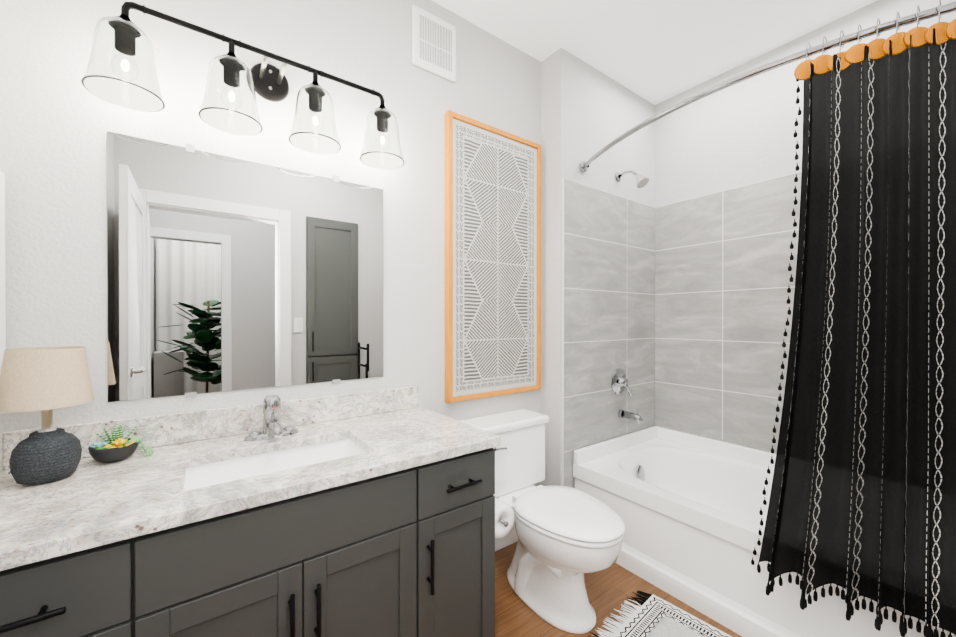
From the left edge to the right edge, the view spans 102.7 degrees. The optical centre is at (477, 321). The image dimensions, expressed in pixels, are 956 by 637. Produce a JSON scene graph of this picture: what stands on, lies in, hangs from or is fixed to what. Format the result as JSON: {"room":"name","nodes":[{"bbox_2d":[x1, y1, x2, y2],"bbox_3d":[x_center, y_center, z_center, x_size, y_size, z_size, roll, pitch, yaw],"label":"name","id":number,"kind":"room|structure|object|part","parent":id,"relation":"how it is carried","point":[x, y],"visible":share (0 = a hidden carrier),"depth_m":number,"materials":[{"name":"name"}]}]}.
{"room":"bathroom","nodes":[
{"label":"bathroom","id":0,"kind":"room"},
{"bbox_2d":[0,434,3,469],"bbox_3d":[-1.120,0.349,0.800,0.021,0.100,0.573,0,0,-36],"label":"backsplash","id":1,"kind":"structure","parent":0,"relation":"attached to","point":[1,435],"depth_m":1.02,"materials":[{"name":"grey stone"}]},
{"bbox_2d":[0,386,417,469],"bbox_3d":[-0.777,0.347,1.394,1.234,0.100,0.020,0,0,-36],"label":"backsplash","id":2,"kind":"structure","parent":0,"relation":"attached to","point":[187,426],"depth_m":1.31,"materials":[{"name":"grey stone"}]},
{"bbox_2d":[0,0,540,486],"bbox_3d":[-0.548,-0.145,1.648,2.190,2.743,0.120,0,0,-36],"label":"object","id":3,"kind":"structure","parent":0,"point":[58,120],"depth_m":1.35,"materials":[{"name":"grey paint"}]},
{"bbox_2d":[81,2,404,169],"bbox_3d":[-0.700,-0.788,1.316,0.927,0.311,0.231,0,0,-36],"label":"sconce","id":4,"kind":"object","parent":3,"relation":"attached to","point":[121,71],"visible":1,"depth_m":1.20,"materials":[{"name":"clear glass"}]},
{"bbox_2d":[107,131,382,401],"bbox_3d":[-0.764,-0.168,1.409,0.871,0.839,0.009,0,0,-36],"label":"mirror","id":5,"kind":"object","parent":3,"relation":"attached to","point":[225,273],"visible":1,"depth_m":1.34,"materials":[{"name":"clear glass"}]},
{"bbox_2d":[412,4,455,81],"bbox_3d":[-0.204,-1.308,1.808,0.236,0.270,0.017,0,0,-36],"label":"exhaust vent","id":6,"kind":"object","parent":3,"relation":"attached to","point":[433,44],"visible":1,"depth_m":1.79,"materials":[{"name":"white plastic"}]},
{"bbox_2d":[445,110,540,402],"bbox_3d":[0.100,-0.309,2.021,0.622,1.397,0.040,0,0,-36],"label":"framed artwork","id":7,"kind":"object","parent":3,"relation":"attached to","point":[492,261],"visible":1,"depth_m":1.99,"materials":[{"name":"white paper"}]},
{"bbox_2d":[541,48,654,487],"bbox_3d":[0.820,-0.149,2.555,1.090,2.743,0.270,0,0,-36],"label":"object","id":8,"kind":"structure","parent":0,"point":[588,111],"depth_m":2.22,"materials":[{"name":"grey paint"}]},
{"bbox_2d":[580,1,955,172],"bbox_3d":[0.984,-0.894,1.557,0.244,0.064,1.517,0,0,-36],"label":"curtain rod","id":9,"kind":"object","parent":8,"relation":"attached to","point":[882,28],"visible":0.98,"depth_m":1.31,"materials":[{"name":"silver metal"}]},
{"bbox_2d":[751,0,955,636],"bbox_3d":[1.178,-0.011,1.161,0.532,1.823,0.166,0,0,39],"label":"shower curtain","id":10,"kind":"object","parent":9,"relation":"hanging from","point":[862,500],"visible":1,"depth_m":1.17,"materials":[{"name":"fabric"}]},
{"bbox_2d":[562,178,654,487],"bbox_3d":[0.859,0.213,2.411,0.958,2.020,0.010,0,0,-36],"label":"wall tiles","id":11,"kind":"structure","parent":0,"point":[608,284],"depth_m":2.34,"materials":[{"name":"grey tile"}]},
{"bbox_2d":[611,170,649,423],"bbox_3d":[0.949,-0.160,2.353,0.166,1.574,0.206,0,0,-36],"label":"trim","id":12,"kind":"structure","parent":11,"relation":"attached to","point":[619,382],"depth_m":2.39,"materials":[{"name":"silver metal"}]},
{"bbox_2d":[495,541,741,636],"bbox_3d":[1.293,1.257,0.057,3.280,0.050,4.870,0,0,-36],"label":"floor","id":13,"kind":"structure","parent":0,"point":[610,589],"depth_m":1.67,"materials":[{"name":"brown wood"}]},
{"bbox_2d":[0,442,500,636],"bbox_3d":[-0.608,0.829,1.158,1.268,0.798,0.604,0,0,-36],"label":"bathroom vanity","id":14,"kind":"object","parent":13,"relation":"on","point":[365,514],"depth_m":0.95,"materials":[{"name":"grey"}]},
{"bbox_2d":[0,406,500,561],"bbox_3d":[-0.609,0.413,1.171,1.284,0.030,0.578,0,0,-36],"label":"countertop","id":15,"kind":"structure","parent":14,"relation":"on","point":[98,500],"depth_m":0.96,"materials":[{"name":"grey stone"}]},
{"bbox_2d":[0,346,93,484],"bbox_3d":[-1.095,0.233,0.974,0.171,0.330,0.194,0,0,-36],"label":"table lamp","id":16,"kind":"object","parent":15,"relation":"on","point":[46,381],"visible":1,"depth_m":0.92,"materials":[{"name":"ceramic"}]},
{"bbox_2d":[88,422,153,462],"bbox_3d":[-1.027,0.345,1.104,0.140,0.105,0.114,0,0,-36],"label":"succulent bowl","id":17,"kind":"object","parent":15,"relation":"on","point":[116,447],"visible":1,"depth_m":1.08,"materials":[{"name":"grey"}]},
{"bbox_2d":[240,395,299,441],"bbox_3d":[-0.681,0.326,1.280,0.171,0.142,0.173,0,0,-36],"label":"faucet","id":18,"kind":"object","parent":15,"relation":"on","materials":[{"name":"silver metal"}]},
{"bbox_2d":[192,434,359,485],"bbox_3d":[-0.583,0.497,1.148,0.494,0.162,0.298,0,0,-36],"label":"sink","id":19,"kind":"object","parent":15,"relation":"in","point":[232,465],"depth_m":1.25,"materials":[{"name":"white ceramic"}]},
{"bbox_2d":[495,498,513,537],"bbox_3d":[0.045,0.715,1.443,0.122,0.140,0.199,0,0,-36],"label":"toilet paper roll","id":20,"kind":"object","parent":14,"relation":"attached to","point":[504,517],"visible":0.42,"depth_m":1.39,"materials":[{"name":"white paper"}]},
{"bbox_2d":[495,525,517,550],"bbox_3d":[0.061,1.175,2.014,0.779,0.100,0.014,0,0,-36],"label":"baseboard","id":21,"kind":"structure","parent":13,"relation":"on","point":[510,538],"depth_m":2.06,"materials":[{"name":"white"}]},
{"bbox_2d":[461,409,624,633],"bbox_3d":[0.298,0.858,1.722,0.444,0.736,0.753,0,0,-36],"label":"toilet","id":22,"kind":"object","parent":13,"relation":"on","point":[568,537],"visible":0.94,"depth_m":1.59,"materials":[{"name":"white ceramic"}]},
{"bbox_3d":[0.098,0.591,1.784,0.082,0.032,0.026,0,0,-36],"label":"lever","id":23,"kind":"part","parent":22,"relation":"part of","materials":[{"name":"silver metal"}]},
{"bbox_3d":[0.137,0.661,1.942,0.444,0.344,0.206,0,0,-36],"label":"tank","id":24,"kind":"part","parent":22,"relation":"part of","materials":[{"name":"white ceramic"}]},
{"bbox_2d":[588,590,731,636],"bbox_3d":[0.864,1.212,1.217,0.504,0.029,0.990,0,0,-41],"label":"rug","id":25,"kind":"object","parent":13,"relation":"on","point":[651,615],"visible":1,"depth_m":1.53,"materials":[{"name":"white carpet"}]},
{"bbox_2d":[573,426,955,636],"bbox_3d":[1.330,0.979,1.817,0.878,0.493,1.506,0,0,-36],"label":"bathtub","id":26,"kind":"object","parent":13,"relation":"on","point":[686,507],"visible":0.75,"depth_m":1.75,"materials":[{"name":"white ceramic"}]},
{"bbox_2d":[432,0,876,104],"bbox_3d":[1.293,-1.536,0.046,3.280,0.050,4.870,0,0,-36],"label":"ceiling","id":27,"kind":"structure","parent":0,"point":[654,52],"depth_m":2.00,"materials":[{"name":"white paint"}]},
{"bbox_2d":[654,0,955,453],"bbox_3d":[1.837,-0.147,1.985,0.120,2.743,1.850,0,0,-36],"label":"wall","id":28,"kind":"structure","parent":0,"point":[737,135],"depth_m":2.25,"materials":[{"name":"grey paint"}]},
{"bbox_2d":[655,171,801,452],"bbox_3d":[1.693,-0.033,2.072,0.010,1.525,1.519,0,0,-36],"label":"wall tile","id":29,"kind":"structure","parent":28,"relation":"attached to","point":[722,274],"depth_m":2.32,"materials":[{"name":"grey tile"}]},
{"bbox_3d":[0.053,-0.136,-0.929,0.120,2.743,4.750,0,0,-36],"label":"wall","id":30,"kind":"structure","parent":0,"visible":0},
{"bbox_2d":[0,171,5,372],"bbox_3d":[-1.087,-0.116,0.787,0.063,0.550,0.565,0,0,-36],"label":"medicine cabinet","id":31,"kind":"object","parent":30,"relation":"attached to","point":[2,274],"visible":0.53,"depth_m":1.00,"materials":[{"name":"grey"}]}
]}

